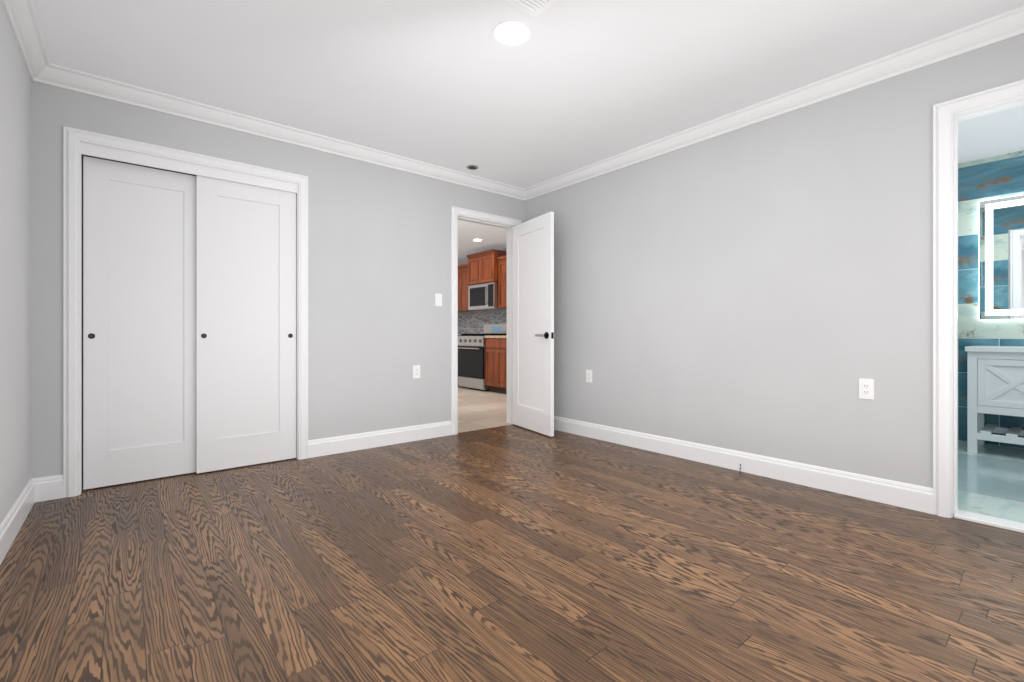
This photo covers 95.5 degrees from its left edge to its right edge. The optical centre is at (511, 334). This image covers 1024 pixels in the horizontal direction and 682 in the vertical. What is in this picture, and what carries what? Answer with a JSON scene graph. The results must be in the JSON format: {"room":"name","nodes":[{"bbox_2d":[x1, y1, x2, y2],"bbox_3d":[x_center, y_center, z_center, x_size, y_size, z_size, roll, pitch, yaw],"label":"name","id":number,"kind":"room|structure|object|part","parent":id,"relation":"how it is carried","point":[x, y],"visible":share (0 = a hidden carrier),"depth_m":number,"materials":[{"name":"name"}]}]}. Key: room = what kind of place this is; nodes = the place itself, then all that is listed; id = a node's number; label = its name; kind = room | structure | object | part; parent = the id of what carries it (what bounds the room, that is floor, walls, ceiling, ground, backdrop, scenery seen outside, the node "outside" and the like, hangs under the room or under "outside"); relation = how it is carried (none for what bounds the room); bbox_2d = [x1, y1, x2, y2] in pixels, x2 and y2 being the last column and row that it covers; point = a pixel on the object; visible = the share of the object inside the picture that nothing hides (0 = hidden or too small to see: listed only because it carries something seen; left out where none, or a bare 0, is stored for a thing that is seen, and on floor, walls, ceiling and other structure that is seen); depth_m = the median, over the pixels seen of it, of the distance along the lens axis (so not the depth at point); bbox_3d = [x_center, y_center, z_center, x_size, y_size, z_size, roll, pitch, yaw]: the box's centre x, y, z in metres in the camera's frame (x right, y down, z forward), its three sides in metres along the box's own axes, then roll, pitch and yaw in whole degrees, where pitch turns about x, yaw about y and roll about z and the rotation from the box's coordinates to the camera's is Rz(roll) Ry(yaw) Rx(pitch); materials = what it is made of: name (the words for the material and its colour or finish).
{"room":"empty bedroom","nodes":[
{"label":"empty bedroom","id":0,"kind":"room"},
{"bbox_2d":[0,0,30,523],"bbox_3d":[-1.571,-0.284,1.141,0.140,2.440,5.240,0,0,-40],"label":"wall","id":1,"kind":"structure","parent":0,"point":[15,278],"depth_m":2.21,"materials":[{"name":"grey paint"}]},
{"bbox_2d":[0,478,39,564],"bbox_3d":[-1.300,0.870,0.936,0.016,0.132,4.300,0,0,-40],"label":"baseboard","id":2,"kind":"structure","parent":1,"relation":"attached to","point":[15,518],"depth_m":2.20,"materials":[{"name":"white paint"}]},
{"bbox_2d":[1,0,52,84],"bbox_3d":[-1.275,-1.458,0.957,0.082,0.092,4.300,0,0,-40],"label":"crown molding","id":3,"kind":"structure","parent":1,"relation":"attached to","point":[24,26],"depth_m":2.28,"materials":[{"name":"white paint"}]},
{"bbox_2d":[83,155,195,175],"bbox_3d":[-2.425,-0.284,3.471,1.795,2.440,0.760,0,0,-40],"label":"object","id":4,"kind":"structure","parent":0,"point":[137,165],"depth_m":3.50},
{"bbox_2d":[31,81,524,478],"bbox_3d":[-1.321,-0.284,3.800,3.915,2.440,0.140,0,0,-40],"label":"wall","id":5,"kind":"structure","parent":0,"point":[379,266],"depth_m":3.68,"materials":[{"name":"grey paint"}]},
{"bbox_2d":[63,126,307,497],"bbox_3d":[-2.099,-0.128,3.142,1.335,2.128,0.162,0,0,-40],"label":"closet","id":6,"kind":"structure","parent":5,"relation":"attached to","point":[88,149],"depth_m":3.07,"materials":[{"name":"white paint"}]},
{"bbox_3d":[-2.333,-0.068,2.981,0.608,1.992,0.038,0,0,-40],"label":"sliding closet door","id":7,"kind":"part","parent":6,"relation":"part of","materials":[{"name":"white wood"}]},
{"bbox_3d":[-1.870,-0.068,3.307,0.621,1.992,0.038,0,0,-40],"label":"sliding closet door","id":8,"kind":"part","parent":6,"relation":"part of","materials":[{"name":"white wood"}]},
{"bbox_2d":[45,64,524,199],"bbox_3d":[-1.240,-1.458,3.723,3.480,0.092,0.082,0,0,-40],"label":"crown molding","id":9,"kind":"structure","parent":5,"relation":"attached to","point":[63,77],"depth_m":3.25,"materials":[{"name":"white paint"}]},
{"bbox_2d":[308,421,451,457],"bbox_3d":[-1.053,0.870,3.920,1.269,0.132,0.016,0,0,-40],"label":"baseboard","id":10,"kind":"structure","parent":5,"relation":"attached to","point":[359,441],"depth_m":3.85,"materials":[{"name":"white paint"}]},
{"bbox_2d":[413,365,419,378],"bbox_3d":[-0.840,0.331,4.102,0.070,0.115,0.008,0,0,-40],"label":"outlet","id":11,"kind":"object","parent":5,"relation":"attached to","point":[416,371],"visible":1,"depth_m":4.10,"materials":[{"name":"white plastic"}]},
{"bbox_2d":[435,293,441,305],"bbox_3d":[-0.668,-0.314,4.243,0.070,0.115,0.010,0,0,-40],"label":"light switch","id":12,"kind":"object","parent":5,"relation":"attached to","point":[438,299],"visible":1,"depth_m":4.24,"materials":[{"name":"white plastic"}]},
{"bbox_2d":[451,206,520,434],"bbox_3d":[-0.278,-0.128,4.648,0.853,2.128,0.162,0,0,-40],"label":"door frame","id":13,"kind":"structure","parent":5,"relation":"attached to","point":[456,212],"depth_m":4.40,"materials":[{"name":"white paint"}]},
{"bbox_2d":[512,212,555,436],"bbox_3d":[0.190,-0.092,4.511,0.143,2.032,0.711,0,0,-30],"label":"door leaf","id":14,"kind":"structure","parent":5,"relation":"in","point":[533,335],"depth_m":4.46,"materials":[{"name":"white paint"}]},
{"bbox_2d":[458,248,506,312],"bbox_3d":[0.139,-0.284,7.915,0.120,2.440,4.620,0,0,-40],"label":"wall","id":15,"kind":"structure","parent":0,"point":[461,261],"depth_m":9.10,"materials":[{"name":"grey paint"}]},
{"bbox_2d":[458,263,477,311],"bbox_3d":[-0.994,-0.854,8.896,0.370,0.840,1.224,0,0,-40],"label":"upper cabinet","id":16,"kind":"object","parent":15,"relation":"attached to","point":[463,285],"visible":0.25,"depth_m":8.53,"materials":[{"name":"brown wood"}]},
{"bbox_2d":[458,310,506,334],"bbox_3d":[-0.036,-0.209,8.030,0.002,0.440,3.780,0,0,-40],"label":"backsplash","id":17,"kind":"structure","parent":15,"relation":"attached to","point":[471,322],"depth_m":8.75,"materials":[{"name":"tile"}]},
{"bbox_2d":[467,249,506,284],"bbox_3d":[-0.389,-1.139,8.101,0.450,0.530,0.760,0,0,-40],"label":"upper cabinet","id":18,"kind":"object","parent":15,"relation":"attached to","point":[482,267],"visible":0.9,"depth_m":7.89,"materials":[{"name":"brown wood"}]},
{"bbox_2d":[468,282,506,310],"bbox_3d":[-0.389,-0.646,8.101,0.450,0.435,0.756,0,0,-40],"label":"microwave","id":19,"kind":"object","parent":18,"relation":"attached to","point":[482,297],"visible":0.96,"depth_m":7.93,"materials":[{"name":"silver metal"}]},
{"bbox_2d":[497,255,506,308],"bbox_3d":[0.272,-0.854,7.365,0.370,0.840,1.204,0,0,-40],"label":"upper cabinet","id":20,"kind":"object","parent":15,"relation":"attached to","point":[502,281],"visible":0.17,"depth_m":7.64,"materials":[{"name":"brown wood"}]},
{"bbox_2d":[458,386,510,432],"bbox_3d":[-1.351,0.961,6.696,3.970,0.050,4.600,0,0,-40],"label":"floor","id":21,"kind":"structure","parent":0,"point":[478,409],"depth_m":5.78,"materials":[{"name":"beige tile"}]},
{"bbox_2d":[458,324,506,390],"bbox_3d":[-0.486,0.379,8.021,0.695,1.115,0.760,0,0,-40],"label":"range","id":22,"kind":"object","parent":21,"relation":"on","point":[471,361],"visible":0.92,"depth_m":7.84,"materials":[{"name":"silver metal"}]},
{"bbox_2d":[485,339,503,393],"bbox_3d":[0.003,0.498,7.500,0.613,0.876,0.654,0,0,-40],"label":"base cabinet","id":23,"kind":"object","parent":21,"relation":"on","point":[496,364],"depth_m":7.37,"materials":[{"name":"brown wood"}]},
{"bbox_2d":[484,335,506,338],"bbox_3d":[0.359,0.039,7.061,0.622,0.038,1.784,0,0,-40],"label":"countertop","id":24,"kind":"structure","parent":23,"relation":"on","point":[501,336],"depth_m":7.36,"materials":[{"name":"beige stone"}]},
{"bbox_2d":[504,339,506,393],"bbox_3d":[0.363,0.498,7.064,0.613,0.876,0.712,0,0,-40],"label":"base cabinet","id":25,"kind":"object","parent":21,"relation":"on","point":[505,340],"depth_m":7.17,"materials":[{"name":"brown wood"}]},
{"bbox_2d":[0,424,1023,681],"bbox_3d":[-0.171,0.961,2.363,3.855,0.050,5.340,0,0,-40],"label":"floor","id":26,"kind":"structure","parent":0,"point":[512,552],"depth_m":1.79,"materials":[{"name":"brown wood"}]},
{"bbox_2d":[32,0,1023,258],"bbox_3d":[-0.256,-1.554,4.396,6.315,0.100,9.540,0,0,-40],"label":"ceiling","id":27,"kind":"structure","parent":0,"point":[562,90],"depth_m":2.57,"materials":[{"name":"white paint"}]},
{"bbox_2d":[466,165,477,169],"bbox_3d":[-0.356,-1.494,4.186,0.108,0.020,0.108,0,0,-40],"label":"sprinkler","id":28,"kind":"object","parent":27,"relation":"attached to","point":[472,167],"visible":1,"depth_m":4.17,"materials":[{"name":"grey metal"}]},
{"bbox_2d":[493,20,530,45],"bbox_3d":[0.000,-1.500,2.322,0.188,0.008,0.188,0,0,-40],"label":"recessed light","id":29,"kind":"object","parent":27,"relation":"in","point":[511,33],"visible":1,"depth_m":2.31,"materials":[{"name":"white paint"}]},
{"bbox_2d":[505,0,556,17],"bbox_3d":[0.039,-1.498,1.972,0.400,0.012,0.268,0,0,-40],"label":"ceiling vent","id":30,"kind":"object","parent":27,"relation":"in","point":[534,8],"visible":1,"depth_m":2.12,"materials":[{"name":"white paint"}]},
{"bbox_2d":[525,33,1023,487],"bbox_3d":[1.754,-0.284,3.060,0.120,2.440,4.920,0,0,-40],"label":"wall","id":31,"kind":"structure","parent":0,"point":[764,288],"depth_m":3.01,"materials":[{"name":"grey paint"}]},
{"bbox_2d":[586,370,591,382],"bbox_3d":[0.701,0.381,4.233,0.008,0.115,0.070,0,0,-40],"label":"outlet","id":32,"kind":"object","parent":31,"relation":"attached to","point":[588,375],"visible":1,"depth_m":4.23,"materials":[{"name":"white plastic"}]},
{"bbox_2d":[554,416,932,513],"bbox_3d":[1.160,0.870,3.664,0.025,0.132,3.232,0,0,-40],"label":"baseboard","id":33,"kind":"structure","parent":31,"relation":"attached to","point":[885,491],"depth_m":3.02,"materials":[{"name":"white paint"}]},
{"bbox_2d":[524,6,1023,200],"bbox_3d":[1.479,-1.458,3.235,0.082,0.092,4.300,0,0,-40],"label":"crown molding","id":34,"kind":"structure","parent":31,"relation":"attached to","point":[1009,24],"depth_m":2.78,"materials":[{"name":"white paint"}]},
{"bbox_2d":[859,378,873,399],"bbox_3d":[2.015,0.311,2.644,0.008,0.115,0.070,0,0,-40],"label":"outlet","id":35,"kind":"object","parent":31,"relation":"attached to","point":[866,388],"visible":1,"depth_m":2.64,"materials":[{"name":"white plastic"}]},
{"bbox_2d":[933,79,1023,517],"bbox_3d":[2.530,-0.128,2.128,0.172,2.128,0.881,0,0,-40],"label":"door frame","id":36,"kind":"structure","parent":31,"relation":"attached to","point":[943,111],"depth_m":2.38,"materials":[{"name":"white paint"}]},
{"bbox_2d":[954,509,1023,532],"bbox_3d":[2.530,0.928,2.128,0.120,0.016,0.729,0,0,-40],"label":"threshold","id":37,"kind":"structure","parent":31,"relation":"in","point":[991,521],"depth_m":2.30,"materials":[{"name":"white stone"}]},
{"bbox_2d":[958,440,1023,522],"bbox_3d":[3.524,0.961,2.850,2.460,0.050,2.340,0,0,-40],"label":"floor","id":38,"kind":"structure","parent":0,"point":[990,480],"depth_m":2.96,"materials":[{"name":"tile"}]},
{"bbox_2d":[965,346,1023,452],"bbox_3d":[4.085,0.517,3.497,0.519,0.838,0.924,0,0,-40],"label":"bathroom vanity","id":39,"kind":"object","parent":38,"relation":"on","point":[995,379],"visible":1,"depth_m":3.60,"materials":[{"name":"white paint"}]},
{"bbox_2d":[958,150,1023,448],"bbox_3d":[4.425,-0.284,3.596,0.120,2.440,2.340,0,0,-40],"label":"wall","id":40,"kind":"structure","parent":0,"point":[995,177],"depth_m":4.01,"materials":[{"name":"tile"}]},
{"bbox_2d":[979,194,1023,319],"bbox_3d":[4.283,-0.629,3.644,0.031,1.018,0.883,0,0,-40],"label":"bathroom mirror","id":41,"kind":"object","parent":40,"relation":"attached to","point":[1001,258],"visible":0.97,"depth_m":3.87,"materials":[{"name":"clear glass"}]}
]}

